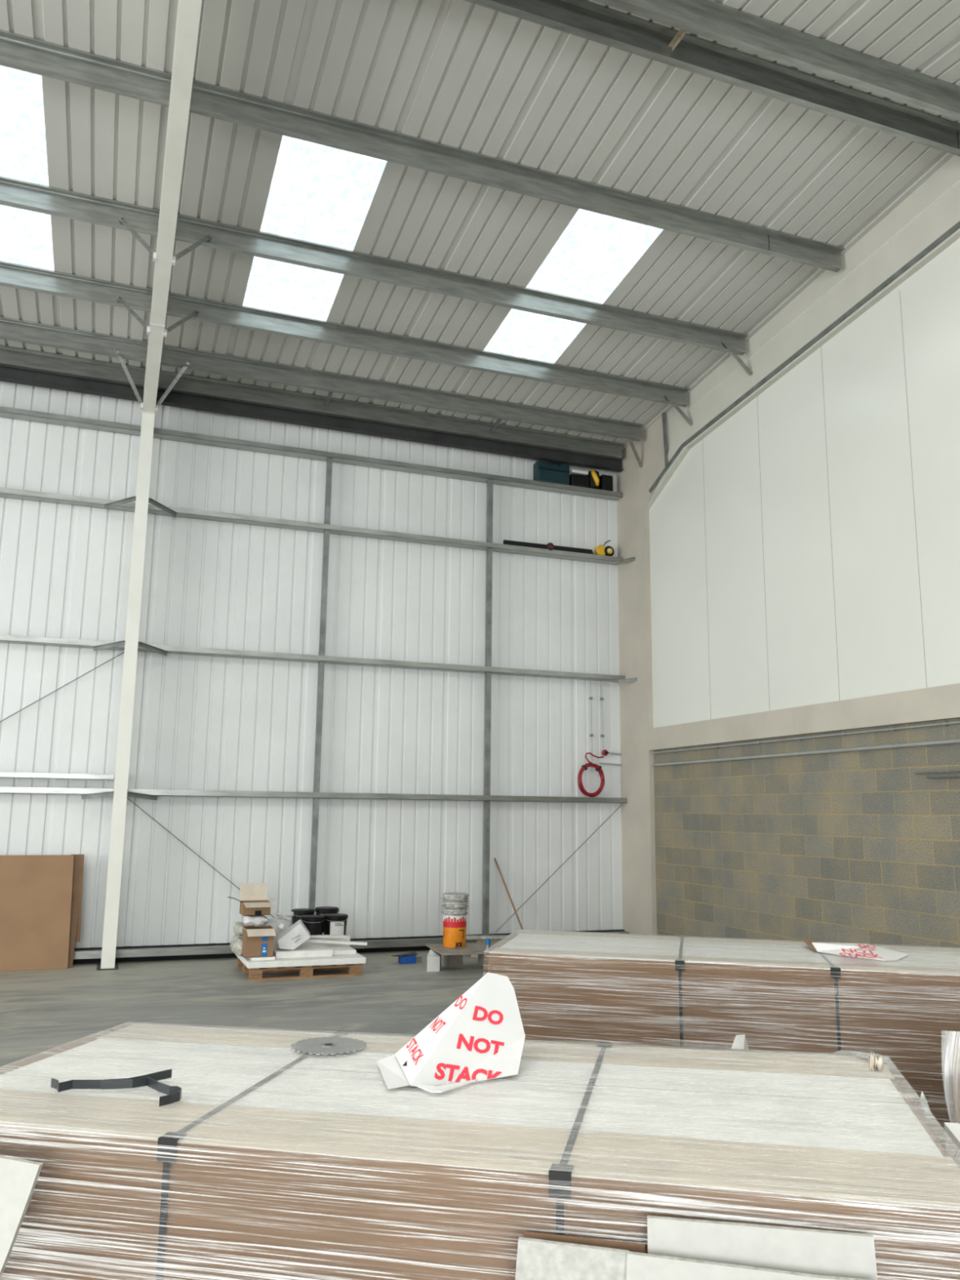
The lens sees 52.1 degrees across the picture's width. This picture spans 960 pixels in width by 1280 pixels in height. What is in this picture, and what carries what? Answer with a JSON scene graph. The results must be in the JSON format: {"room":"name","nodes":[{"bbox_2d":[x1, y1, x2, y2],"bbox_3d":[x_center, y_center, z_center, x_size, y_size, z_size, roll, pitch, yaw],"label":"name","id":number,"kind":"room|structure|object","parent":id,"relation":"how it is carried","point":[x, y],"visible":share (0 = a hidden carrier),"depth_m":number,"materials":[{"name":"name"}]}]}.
{"room":"warehouse","nodes":[
{"label":"warehouse","id":0,"kind":"room"},
{"bbox_2d":[0,949,484,1066],"bbox_3d":[-4.053,2.079,1.289,21.600,0.120,20.690,4,-11,-20],"label":"floor","id":1,"kind":"structure","parent":0,"point":[41,1011],"depth_m":9.58,"materials":[{"name":"concrete"}]},
{"bbox_2d":[0,854,84,971],"bbox_3d":[-5.778,3.068,11.036,2.435,1.270,0.240,4,-11,-20],"label":"cardboard sheet","id":2,"kind":"object","parent":1,"relation":"on","point":[41,896],"visible":1,"depth_m":11.27,"materials":[{"name":"cardboard"}]},
{"bbox_2d":[96,411,155,970],"bbox_3d":[-4.283,0.471,11.973,0.230,6.745,0.465,4,-11,-20],"label":"steel post","id":3,"kind":"object","parent":1,"relation":"on","point":[128,682],"visible":1,"depth_m":11.74,"materials":[{"name":"metal"}]},
{"bbox_2d":[80,791,114,799],"bbox_3d":[-4.541,1.845,11.658,0.524,0.093,0.050,-4,-11,26],"label":"stay","id":4,"kind":"object","parent":3,"relation":"attached to","point":[105,793],"visible":1,"depth_m":11.65,"materials":[{"name":"metal"}]},
{"bbox_2d":[92,640,124,650],"bbox_3d":[-4.520,0.072,11.970,0.524,0.093,0.050,-4,-11,26],"label":"stay","id":5,"kind":"object","parent":3,"relation":"attached to","point":[119,643],"visible":1,"depth_m":11.96,"materials":[{"name":"metal"}]},
{"bbox_2d":[103,496,136,509],"bbox_3d":[-4.500,-1.715,12.284,0.524,0.093,0.050,-4,-11,26],"label":"stay","id":6,"kind":"object","parent":3,"relation":"attached to","point":[132,499],"visible":1,"depth_m":12.28,"materials":[{"name":"metal"}]},
{"bbox_2d":[127,791,158,799],"bbox_3d":[-4.069,1.881,11.832,0.050,0.093,0.524,-3,-11,22],"label":"stay","id":7,"kind":"object","parent":3,"relation":"attached to","point":[129,793],"visible":1,"depth_m":11.82,"materials":[{"name":"metal"}]},
{"bbox_2d":[137,641,168,655],"bbox_3d":[-4.049,0.108,12.144,0.050,0.093,0.524,-3,-11,22],"label":"stay","id":8,"kind":"object","parent":3,"relation":"attached to","point":[140,644],"visible":1,"depth_m":12.13,"materials":[{"name":"metal"}]},
{"bbox_2d":[148,497,177,516],"bbox_3d":[-4.028,-1.679,12.458,0.050,0.093,0.524,-3,-11,22],"label":"stay","id":9,"kind":"object","parent":3,"relation":"attached to","point":[152,501],"visible":1,"depth_m":12.45,"materials":[{"name":"metal"}]},
{"bbox_2d":[142,0,201,413],"bbox_3d":[-1.698,-4.490,5.987,0.152,1.316,14.820,4,-11,-20],"label":"rafter","id":10,"kind":"object","parent":3,"relation":"on","point":[188,11],"visible":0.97,"depth_m":8.48,"materials":[{"name":"metal"}]},
{"bbox_2d":[114,346,143,409],"bbox_3d":[-4.327,-3.225,12.108,0.071,0.610,0.521,-5,-11,28],"label":"brace","id":11,"kind":"object","parent":10,"relation":"attached to","point":[117,351],"visible":1,"depth_m":12.11,"materials":[{"name":"metal"}]},
{"bbox_2d":[115,293,150,334],"bbox_3d":[-3.823,-3.596,10.826,0.539,0.544,0.070,-4,-11,23],"label":"brace","id":12,"kind":"object","parent":10,"relation":"attached to","point":[122,301],"visible":1,"depth_m":10.82,"materials":[{"name":"metal"}]},
{"bbox_2d":[118,214,156,262],"bbox_3d":[-3.352,-3.944,9.624,0.496,0.550,0.072,-3,-10,18],"label":"brace","id":13,"kind":"object","parent":10,"relation":"attached to","point":[122,219],"visible":1,"depth_m":9.62,"materials":[{"name":"metal"}]},
{"bbox_2d":[154,358,191,411],"bbox_3d":[-3.843,-3.189,12.286,0.521,0.610,0.071,-3,-11,20],"label":"brace","id":14,"kind":"object","parent":10,"relation":"attached to","point":[188,362],"visible":1,"depth_m":12.29,"materials":[{"name":"metal"}]},
{"bbox_2d":[163,308,199,337],"bbox_3d":[-3.345,-3.560,11.002,0.070,0.544,0.539,-4,-11,25],"label":"brace","id":15,"kind":"object","parent":10,"relation":"attached to","point":[196,312],"visible":1,"depth_m":10.98,"materials":[{"name":"metal"}]},
{"bbox_2d":[171,233,212,265],"bbox_3d":[-2.877,-3.908,9.800,0.072,0.550,0.496,-5,-12,30],"label":"brace","id":16,"kind":"object","parent":10,"relation":"attached to","point":[209,236],"visible":1,"depth_m":9.78,"materials":[{"name":"metal"}]},
{"bbox_2d":[0,344,623,459],"bbox_3d":[-7.666,-3.643,11.450,21.030,0.218,0.130,4,-11,-20],"label":"beam","id":17,"kind":"structure","parent":10,"relation":"on","point":[10,356],"depth_m":13.38,"materials":[{"name":"metal"}]},
{"bbox_2d":[0,365,623,471],"bbox_3d":[-7.682,-3.469,11.560,21.100,0.209,0.120,4,-11,-20],"label":"beam","id":18,"kind":"structure","parent":10,"relation":"attached to","point":[11,375],"depth_m":13.50,"materials":[{"name":"metal"}]},
{"bbox_2d":[0,316,643,441],"bbox_3d":[-7.453,-3.808,10.877,21.010,0.218,0.130,4,-11,-20],"label":"roof purlin","id":19,"kind":"structure","parent":10,"relation":"on","point":[11,329],"depth_m":12.81,"materials":[{"name":"metal"}]},
{"bbox_2d":[0,261,689,407],"bbox_3d":[-7.017,-4.093,9.899,21.110,0.218,0.130,4,-11,-20],"label":"roof purlin","id":20,"kind":"structure","parent":10,"relation":"on","point":[12,275],"depth_m":11.83,"materials":[{"name":"metal"}]},
{"bbox_2d":[463,0,959,156],"bbox_3d":[-5.292,-5.367,5.497,21.120,0.218,0.130,4,-11,-20],"label":"roof purlin","id":21,"kind":"structure","parent":10,"relation":"on","point":[584,19],"depth_m":8.22,"materials":[{"name":"metal"}]},
{"bbox_2d":[667,29,687,51],"bbox_3d":[1.614,-4.851,7.849,0.043,0.036,0.350,4,-11,-20],"label":"tie","id":22,"kind":"object","parent":21,"relation":"attached to","point":[681,33],"visible":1,"depth_m":7.92,"materials":[{"name":"brown wood"}]},
{"bbox_2d":[593,0,959,121],"bbox_3d":[-5.166,-5.421,5.165,21.120,0.218,0.130,4,-11,-20],"label":"beam","id":23,"kind":"structure","parent":10,"relation":"on","point":[712,20],"depth_m":8.03,"materials":[{"name":"metal"}]},
{"bbox_2d":[236,956,362,981],"bbox_3d":[-2.092,3.731,11.283,1.240,0.134,1.130,4,-11,-20],"label":"wooden pallet","id":24,"kind":"object","parent":1,"relation":"on","point":[354,970],"visible":0.49,"depth_m":10.82,"materials":[{"name":"brown wood"}]},
{"bbox_2d":[235,952,365,968],"bbox_3d":[-2.085,3.629,11.286,1.300,0.065,1.160,4,-11,-20],"label":"board","id":25,"kind":"object","parent":24,"relation":"on","point":[357,958],"visible":0.55,"depth_m":10.79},
{"bbox_2d":[230,934,243,956],"bbox_3d":[-2.693,3.453,11.117,0.224,0.204,0.449,4,-11,-20],"label":"plastic sack","id":26,"kind":"object","parent":25,"relation":"on","point":[236,944],"visible":0.48,"depth_m":10.93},
{"bbox_2d":[248,955,275,960],"bbox_3d":[-2.421,3.498,10.855,0.255,0.034,0.400,4,-11,-20],"label":"board","id":27,"kind":"object","parent":25,"relation":"on","point":[261,958],"visible":0.49,"depth_m":10.68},
{"bbox_2d":[233,921,276,957],"bbox_3d":[-2.475,3.291,10.797,0.440,0.352,0.376,4,-11,-20],"label":"cardboard box","id":28,"kind":"object","parent":27,"relation":"on","point":[257,941],"visible":1,"depth_m":10.70,"materials":[{"name":"brown cardboard"}]},
{"bbox_2d":[242,915,268,925],"bbox_3d":[-2.508,3.130,10.972,0.264,0.105,0.221,4,-11,-20],"label":"plastic sack","id":29,"kind":"object","parent":28,"relation":"on","point":[253,920],"visible":0.93,"depth_m":10.88,"materials":[{"name":"plastic"}]},
{"bbox_2d":[239,883,275,915],"bbox_3d":[-2.474,2.902,10.978,0.356,0.321,0.488,4,-11,-20],"label":"cardboard box","id":30,"kind":"object","parent":29,"relation":"on","point":[253,896],"visible":1,"depth_m":11.13,"materials":[{"name":"brown cardboard"}]},
{"bbox_2d":[262,917,289,946],"bbox_3d":[-2.405,3.461,11.551,0.323,0.357,0.306,4,-11,-20],"label":"plastic sack","id":31,"kind":"object","parent":25,"relation":"on","point":[274,922],"visible":0.32,"depth_m":11.45,"materials":[{"name":"plastic"}]},
{"bbox_2d":[272,944,333,959],"bbox_3d":[-2.035,3.527,11.111,0.640,0.074,0.450,5,-11,-22],"label":"board","id":32,"kind":"object","parent":25,"relation":"on","point":[321,950],"visible":0.74,"depth_m":10.95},
{"bbox_2d":[276,919,310,950],"bbox_3d":[-2.107,3.339,11.129,0.411,0.291,0.359,4,-11,-20],"label":"tub","id":33,"kind":"object","parent":32,"relation":"on","point":[297,934],"visible":1,"depth_m":11.02,"materials":[{"name":"plastic"}]},
{"bbox_2d":[305,938,367,945],"bbox_3d":[-1.678,3.523,11.449,0.724,0.070,0.060,2,-10,-6],"label":"batten","id":34,"kind":"object","parent":32,"relation":"on","point":[326,941],"visible":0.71,"depth_m":11.43,"materials":[{"name":"wood"}]},
{"bbox_2d":[300,933,350,946],"bbox_3d":[-1.881,3.618,11.805,0.580,0.139,0.310,4,-11,-20],"label":"board","id":35,"kind":"object","parent":25,"relation":"on","point":[348,937],"visible":0.16,"depth_m":11.68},
{"bbox_2d":[299,915,324,935],"bbox_3d":[-2.000,3.404,11.682,0.288,0.235,0.290,4,-11,-20],"label":"bucket","id":36,"kind":"object","parent":35,"relation":"on","point":[313,923],"visible":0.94,"depth_m":11.58,"materials":[{"name":"black plastic"}]},
{"bbox_2d":[323,913,348,935],"bbox_3d":[-1.743,3.429,11.819,0.305,0.240,0.306,4,-11,-20],"label":"bucket","id":37,"kind":"object","parent":35,"relation":"on","point":[334,923],"visible":0.94,"depth_m":11.70,"materials":[{"name":"black plastic"}]},
{"bbox_2d":[323,944,355,955],"bbox_3d":[-1.638,3.598,11.413,0.280,0.049,0.550,4,-11,-20],"label":"board","id":38,"kind":"object","parent":25,"relation":"on","point":[338,949],"visible":0.69,"depth_m":11.22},
{"bbox_2d":[392,951,422,964],"bbox_3d":[-0.885,3.868,11.947,0.360,0.120,0.156,6,-11,-27],"label":"box","id":39,"kind":"object","parent":1,"relation":"on","point":[407,957],"visible":1,"depth_m":11.90,"materials":[{"name":"plastic"}]},
{"bbox_2d":[426,948,441,971],"bbox_3d":[-0.532,3.731,11.444,0.146,0.225,0.246,0,-10,2],"label":"box","id":40,"kind":"object","parent":1,"relation":"on","point":[433,958],"visible":0.94,"depth_m":11.35,"materials":[{"name":"plastic"}]},
{"bbox_2d":[425,942,496,968],"bbox_3d":[-0.073,3.767,11.649,1.062,0.235,0.858,4,-11,-20],"label":"platform","id":41,"kind":"object","parent":1,"relation":"on","point":[452,957],"visible":0.64,"depth_m":11.61,"materials":[{"name":"wood"}]},
{"bbox_2d":[443,914,466,947],"bbox_3d":[-0.303,3.476,11.752,0.285,0.372,0.286,4,-11,-20],"label":"bucket","id":42,"kind":"object","parent":41,"relation":"on","point":[454,926],"visible":0.98,"depth_m":11.64,"materials":[{"name":"orange plastic"}]},
{"bbox_2d":[440,907,468,915],"bbox_3d":[-0.306,3.256,11.787,0.322,0.079,0.326,4,-11,-20],"label":"bucket","id":43,"kind":"object","parent":42,"relation":"on","point":[445,911],"visible":0.9,"depth_m":11.66,"materials":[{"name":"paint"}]},
{"bbox_2d":[441,900,468,909],"bbox_3d":[-0.300,3.177,11.801,0.326,0.089,0.322,4,-11,-20],"label":"bucket","id":44,"kind":"object","parent":43,"relation":"on","point":[446,904],"visible":0.95,"depth_m":11.68,"materials":[{"name":"paint"}]},
{"bbox_2d":[441,892,469,902],"bbox_3d":[-0.297,3.094,11.819,0.332,0.089,0.327,4,-11,-20],"label":"bucket","id":45,"kind":"object","parent":44,"relation":"on","point":[448,896],"visible":1,"depth_m":11.70,"materials":[{"name":"paint"}]},
{"bbox_2d":[469,954,478,957],"bbox_3d":[0.303,4.044,12.620,0.863,0.030,0.160,2,-10,-10],"label":"strip","id":46,"kind":"object","parent":1,"relation":"on","point":[470,955],"visible":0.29,"depth_m":12.48,"materials":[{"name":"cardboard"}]},
{"bbox_3d":[0.222,4.019,12.701,0.859,0.030,0.210,4,-11,-20],"label":"strip","id":47,"kind":"object","parent":46,"relation":"on","visible":0},
{"bbox_3d":[0.324,3.982,12.720,0.887,0.030,0.356,4,-11,-20],"label":"strip","id":48,"kind":"object","parent":47,"relation":"on","visible":0},
{"bbox_3d":[0.181,3.934,12.684,0.872,0.030,0.278,4,-11,-20],"label":"strip","id":49,"kind":"object","parent":48,"relation":"on","visible":0},
{"bbox_2d":[476,938,502,943],"bbox_3d":[0.396,3.909,12.759,0.906,0.030,0.160,6,-11,-26],"label":"strip","id":50,"kind":"object","parent":49,"relation":"on","point":[491,940],"visible":0.29,"depth_m":12.59,"materials":[{"name":"brown wood"}]},
{"bbox_2d":[466,935,507,939],"bbox_3d":[0.114,3.869,12.778,0.632,0.030,0.160,2,-10,-9],"label":"strip","id":51,"kind":"object","parent":50,"relation":"on","point":[468,937],"visible":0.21,"depth_m":12.70,"materials":[{"name":"plastic"}]},
{"bbox_2d":[0,1021,959,1279],"bbox_3d":[-0.105,1.812,2.881,2.751,1.047,1.450,-1,-10,12],"label":"stack","id":52,"kind":"object","parent":1,"relation":"on","point":[273,1161],"depth_m":2.39,"materials":[{"name":"brown wood"}]},
{"bbox_2d":[0,1155,43,1279],"bbox_3d":[-1.146,1.456,2.282,0.240,0.530,0.014,-1,-10,12],"label":"plasterboard offcut","id":53,"kind":"object","parent":52,"relation":"in","point":[19,1177],"visible":1,"depth_m":2.29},
{"bbox_2d":[50,1069,182,1106],"bbox_3d":[-1.012,1.252,2.727,0.342,0.024,0.292,4,-11,-20],"label":"strap","id":54,"kind":"object","parent":52,"relation":"on","point":[173,1093],"visible":1,"depth_m":2.79,"materials":[{"name":"plastic"}]},
{"bbox_2d":[377,972,524,1093],"bbox_3d":[-0.101,1.205,3.068,0.554,0.280,0.403,9,-13,-40],"label":"cone","id":55,"kind":"object","parent":52,"relation":"on","point":[480,1037],"visible":1,"depth_m":3.04,"materials":[{"name":"white cardboard"}]},
{"bbox_2d":[515,1236,629,1279],"bbox_3d":[0.188,1.406,2.077,0.255,0.238,0.014,-1,-10,12],"label":"plasterboard offcut","id":56,"kind":"object","parent":52,"relation":"in","point":[536,1259],"visible":1,"depth_m":2.09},
{"bbox_2d":[524,1231,644,1253],"bbox_3d":[0.224,1.423,2.111,0.262,0.251,0.009,-1,-10,12],"label":"sheet","id":57,"kind":"object","parent":52,"relation":"in","point":[631,1246],"visible":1,"depth_m":2.13,"materials":[{"name":"cardboard"}]},
{"bbox_2d":[730,1034,749,1049],"bbox_3d":[0.994,1.541,3.722,0.092,0.069,0.064,10,-13,-42],"label":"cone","id":58,"kind":"object","parent":52,"relation":"in","point":[740,1042],"visible":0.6,"depth_m":3.73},
{"bbox_2d":[626,1251,870,1279],"bbox_3d":[0.546,1.391,1.988,0.514,0.231,0.014,-1,-10,12],"label":"plasterboard offcut","id":59,"kind":"object","parent":52,"relation":"in","point":[640,1266],"visible":1,"depth_m":2.02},
{"bbox_2d":[647,1215,877,1279],"bbox_3d":[0.585,1.355,2.034,0.465,0.262,0.014,-1,-10,12],"label":"plasterboard offcut","id":60,"kind":"object","parent":52,"relation":"in","point":[805,1251],"visible":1,"depth_m":2.04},
{"bbox_2d":[868,1049,884,1072],"bbox_3d":[1.259,1.346,3.118,0.049,0.085,0.027,0,-10,6],"label":"lump","id":61,"kind":"object","parent":52,"relation":"on","point":[876,1064],"visible":0.98,"depth_m":3.11,"materials":[{"name":"beige"}]},
{"bbox_2d":[493,857,523,928],"bbox_3d":[0.438,3.594,13.426,0.565,1.189,0.026,-4,-11,27],"label":"handle","id":62,"kind":"object","parent":1,"relation":"on","point":[495,859],"visible":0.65,"depth_m":13.46,"materials":[{"name":"brown wood"}]},
{"bbox_2d":[483,928,959,1152],"bbox_3d":[1.626,2.347,5.750,3.128,1.026,1.166,-2,-10,14],"label":"stack","id":63,"kind":"object","parent":1,"relation":"on","point":[568,986],"visible":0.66,"depth_m":5.34,"materials":[{"name":"brown wood"}]},
{"bbox_2d":[802,938,908,960],"bbox_3d":[2.213,1.794,5.669,0.537,0.056,0.814,-1,-10,8],"label":"cone","id":64,"kind":"object","parent":63,"relation":"on","point":[868,951],"visible":1,"depth_m":5.71,"materials":[{"name":"cardboard"}]},
{"bbox_2d":[943,1122,959,1168],"bbox_3d":[1.452,1.923,2.875,0.044,0.860,0.338,-2,-10,12],"label":"board edge","id":65,"kind":"object","parent":1,"relation":"on","point":[952,1130],"visible":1,"depth_m":3.03,"materials":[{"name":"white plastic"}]},
{"bbox_2d":[944,1031,959,1124],"bbox_3d":[2.097,1.923,3.535,0.964,1.103,0.957,-1,-10,11],"label":"wrapped bundle","id":66,"kind":"object","parent":1,"relation":"on","point":[955,1054],"visible":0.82,"depth_m":4.00,"materials":[{"name":"white plastic"}]},
{"bbox_3d":[-2.115,3.763,12.065,0.600,0.340,0.300,4,-11,-20],"label":"board","id":67,"kind":"object","parent":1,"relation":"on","visible":0},
{"bbox_2d":[291,908,315,924],"bbox_3d":[-2.183,3.454,12.080,0.288,0.270,0.290,4,-11,-20],"label":"bucket","id":68,"kind":"object","parent":67,"relation":"on","point":[298,913],"visible":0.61,"depth_m":11.99,"materials":[{"name":"black plastic"}]},
{"bbox_2d":[292,912,314,924],"bbox_3d":[-2.183,3.468,12.079,0.269,0.243,0.269,4,-11,-20],"label":"tub","id":69,"kind":"object","parent":68,"relation":"in","point":[296,916],"depth_m":11.98,"materials":[{"name":"black plastic"}]},
{"bbox_2d":[315,906,338,932],"bbox_3d":[-1.906,3.470,12.194,0.299,0.285,0.300,4,-11,-20],"label":"bucket","id":70,"kind":"object","parent":67,"relation":"on","point":[319,910],"visible":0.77,"depth_m":12.10,"materials":[{"name":"black plastic"}]},
{"bbox_2d":[0,381,622,947],"bbox_3d":[-7.753,-0.126,11.206,21.200,7.266,0.015,4,-11,-20],"label":"wall","id":71,"kind":"structure","parent":0,"point":[200,722],"depth_m":13.15,"materials":[{"name":"metal"}]},
{"bbox_2d":[0,772,114,780],"bbox_3d":[-11.068,1.180,9.595,14.070,0.062,0.190,4,-11,-20],"label":"wall rail","id":72,"kind":"object","parent":71,"relation":"attached to","point":[2,775],"visible":1,"depth_m":11.72,"materials":[{"name":"metal"}]},
{"bbox_2d":[0,406,622,500],"bbox_3d":[-7.721,-2.976,11.586,21.115,0.072,0.190,4,-11,-20],"label":"wall rail","id":73,"kind":"object","parent":71,"relation":"attached to","point":[5,412],"visible":1,"depth_m":13.47,"materials":[{"name":"metal"}]},
{"bbox_2d":[533,460,569,484],"bbox_3d":[1.089,-2.506,14.828,0.530,0.323,0.242,4,-11,-20],"label":"toolbox","id":74,"kind":"object","parent":73,"relation":"on","point":[543,471],"visible":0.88,"depth_m":14.76,"materials":[{"name":"teal plastic"}]},
{"bbox_2d":[568,469,599,488],"bbox_3d":[1.608,-2.460,15.019,0.520,0.310,0.278,4,-11,-20],"label":"power tool","id":75,"kind":"object","parent":73,"relation":"on","point":[592,479],"visible":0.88,"depth_m":14.95,"materials":[{"name":"black plastic"}]},
{"bbox_2d":[599,474,613,491],"bbox_3d":[1.937,-2.403,15.173,0.190,0.260,0.170,4,-11,-20],"label":"case","id":76,"kind":"object","parent":73,"relation":"on","point":[606,481],"visible":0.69,"depth_m":15.09,"materials":[{"name":"plastic"}]},
{"bbox_2d":[0,487,622,564],"bbox_3d":[-7.740,-1.957,11.404,21.100,0.072,0.190,4,-11,-20],"label":"wall rail","id":77,"kind":"object","parent":71,"relation":"attached to","point":[11,493],"visible":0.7,"depth_m":13.35,"materials":[{"name":"metal"}]},
{"bbox_2d":[502,539,593,554],"bbox_3d":[1.030,-1.383,14.567,1.460,0.120,0.046,4,-11,-20],"label":"spirit level","id":78,"kind":"object","parent":77,"relation":"on","point":[549,546],"visible":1,"depth_m":14.54,"materials":[{"name":"black metal"}]},
{"bbox_2d":[594,539,613,556],"bbox_3d":[1.897,-1.391,14.964,0.295,0.262,0.146,4,-11,-20],"label":"reel","id":79,"kind":"object","parent":77,"relation":"attached to","point":[600,549],"visible":0.98,"depth_m":14.91,"materials":[{"name":"yellow plastic"}]},
{"bbox_2d":[0,634,625,681],"bbox_3d":[-7.753,-0.169,11.092,21.115,0.072,0.190,4,-11,-20],"label":"wall rail","id":80,"kind":"object","parent":71,"relation":"attached to","point":[5,638],"visible":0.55,"depth_m":13.07,"materials":[{"name":"metal"}]},
{"bbox_2d":[0,786,626,803],"bbox_3d":[-7.769,1.604,10.782,21.125,0.072,0.190,4,-11,-20],"label":"wall rail","id":81,"kind":"object","parent":71,"relation":"attached to","point":[2,789],"visible":1,"depth_m":12.73,"materials":[{"name":"metal"}]},
{"bbox_2d":[495,804,622,932],"bbox_3d":[1.149,3.188,13.864,2.065,1.738,0.012,5,-11,-25],"label":"rod","id":82,"kind":"object","parent":81,"relation":"attached to","point":[621,804],"visible":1,"depth_m":13.83,"materials":[{"name":"metal"}]},
{"bbox_2d":[577,752,604,796],"bbox_3d":[1.619,1.958,14.282,0.442,0.647,0.101,4,-11,-20],"label":"coil","id":83,"kind":"object","parent":81,"relation":"on","point":[598,768],"visible":1,"depth_m":14.26,"materials":[{"name":"plastic"}]},
{"bbox_2d":[72,929,624,964],"bbox_3d":[-7.818,3.514,10.527,21.130,0.170,0.080,4,-11,-20],"label":"baseboard","id":84,"kind":"structure","parent":71,"relation":"attached to","point":[413,948],"depth_m":12.13,"materials":[{"name":"metal"}]},
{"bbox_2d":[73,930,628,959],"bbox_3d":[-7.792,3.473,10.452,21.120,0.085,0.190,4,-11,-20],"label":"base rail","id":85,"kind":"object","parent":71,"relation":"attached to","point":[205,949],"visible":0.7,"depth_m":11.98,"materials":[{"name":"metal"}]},
{"bbox_2d":[126,796,274,917],"bbox_3d":[-3.282,2.911,12.319,2.336,1.848,0.012,4,-11,-20],"label":"rod","id":86,"kind":"object","parent":85,"relation":"attached to","point":[126,797],"visible":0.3,"depth_m":12.23,"materials":[{"name":"metal"}]},
{"bbox_2d":[308,457,332,915],"bbox_3d":[-2.123,0.671,13.072,0.064,6.470,0.075,4,-11,-20],"label":"channel","id":87,"kind":"object","parent":85,"relation":"on","point":[329,461],"visible":0.91,"depth_m":13.04,"materials":[{"name":"metal"}]},
{"bbox_2d":[482,480,493,935],"bbox_3d":[0.114,0.841,13.896,0.064,6.470,0.075,4,-11,-20],"label":"wall post","id":88,"kind":"object","parent":85,"relation":"on","point":[490,482],"visible":0.92,"depth_m":13.85,"materials":[{"name":"metal"}]},
{"bbox_2d":[0,0,959,450],"bbox_3d":[-4.121,-5.327,2.425,21.200,1.410,20.490,4,-11,-20],"label":"ceiling","id":89,"kind":"structure","parent":0,"point":[462,74],"depth_m":9.33,"materials":[{"name":"metal"}]},
{"bbox_2d":[0,65,54,271],"bbox_3d":[-4.581,-4.472,9.203,0.985,0.344,3.070,4,-11,-20],"label":"window","id":90,"kind":"structure","parent":89,"relation":"attached to","point":[25,235],"depth_m":9.17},
{"bbox_2d":[242,135,386,320],"bbox_3d":[-1.774,-4.258,10.238,0.985,0.344,3.070,4,-11,-20],"label":"window","id":91,"kind":"structure","parent":89,"relation":"attached to","point":[318,193],"depth_m":9.98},
{"bbox_2d":[0,175,747,355],"bbox_3d":[-6.546,-4.449,8.666,21.090,0.218,0.130,4,-11,-20],"label":"roof purlin","id":92,"kind":"structure","parent":89,"relation":"attached to","point":[14,193],"depth_m":10.59,"materials":[{"name":"metal"}]},
{"bbox_2d":[0,29,844,272],"bbox_3d":[-5.927,-4.904,7.094,21.100,0.218,0.130,4,-11,-20],"label":"roof purlin","id":93,"kind":"structure","parent":89,"relation":"attached to","point":[17,51],"depth_m":9.00,"materials":[{"name":"metal"}]},
{"bbox_2d":[484,208,662,363],"bbox_3d":[1.034,-4.044,11.273,0.985,0.344,3.070,4,-11,-20],"label":"window","id":94,"kind":"structure","parent":89,"relation":"attached to","point":[595,251],"depth_m":11.04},
{"bbox_2d":[648,237,959,946],"bbox_3d":[5.953,-1.372,5.325,0.220,8.300,20.000,4,-11,-20],"label":"wall","id":95,"kind":"structure","parent":0,"point":[805,550],"depth_m":10.73,"materials":[{"name":"metal"}]},
{"bbox_2d":[616,413,668,934],"bbox_3d":[2.506,0.548,14.190,0.302,7.512,1.490,4,-11,-20],"label":"column","id":96,"kind":"structure","parent":95,"relation":"attached to","point":[634,482],"depth_m":14.33,"materials":[{"name":"metal"}]},
{"bbox_2d":[662,412,668,466],"bbox_3d":[2.652,-2.858,14.031,0.055,0.831,0.097,4,-11,-20],"label":"steel angle","id":97,"kind":"object","parent":95,"relation":"attached to","point":[664,420],"visible":1,"depth_m":14.02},
{"bbox_2d":[665,392,693,425],"bbox_3d":[2.713,-3.141,13.413,0.394,0.427,0.074,3,-10,-14],"label":"brace","id":98,"kind":"object","parent":95,"relation":"attached to","point":[677,407],"visible":1,"depth_m":13.39,"materials":[{"name":"metal"}]},
{"bbox_2d":[723,338,752,375],"bbox_3d":[3.191,-3.495,12.188,0.393,0.428,0.074,4,-10,-16],"label":"brace","id":99,"kind":"object","parent":95,"relation":"attached to","point":[730,349],"visible":1,"depth_m":12.17,"materials":[{"name":"metal"}]},
{"bbox_2d":[644,182,959,509],"bbox_3d":[4.631,-3.642,9.004,0.100,1.527,12.200,4,-11,-20],"label":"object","id":100,"kind":"structure","parent":95,"relation":"attached to","point":[944,214],"depth_m":10.96,"materials":[{"name":"metal"}]},
{"bbox_2d":[648,683,959,750],"bbox_3d":[5.872,-0.141,4.867,0.072,0.305,19.600,4,-11,-20],"label":"trim","id":101,"kind":"structure","parent":95,"relation":"attached to","point":[940,702],"depth_m":10.54,"materials":[{"name":"metal"}]},
{"bbox_2d":[648,221,959,493],"bbox_3d":[3.572,-3.093,11.583,0.024,0.931,6.182,4,-11,-20],"label":"channel","id":102,"kind":"object","parent":95,"relation":"attached to","point":[957,226],"visible":1,"depth_m":11.01,"materials":[{"name":"metal"}]},
{"bbox_2d":[652,738,959,766],"bbox_3d":[4.407,0.879,8.664,0.045,0.036,11.160,4,-11,-20],"label":"conduit","id":103,"kind":"object","parent":95,"relation":"attached to","point":[950,741],"visible":1,"depth_m":10.52,"materials":[{"name":"metal"}]},
{"bbox_2d":[652,720,959,754],"bbox_3d":[4.411,0.711,8.694,0.040,0.036,11.160,4,-11,-20],"label":"conduit","id":104,"kind":"object","parent":95,"relation":"attached to","point":[943,723],"visible":1,"depth_m":10.55,"materials":[{"name":"metal"}]},
{"bbox_2d":[666,155,959,448],"bbox_3d":[4.686,-4.168,9.007,0.060,1.256,12.000,4,-11,-20],"label":"trim","id":105,"kind":"structure","parent":95,"relation":"attached to","point":[948,174],"depth_m":10.81,"materials":[{"name":"metal"}]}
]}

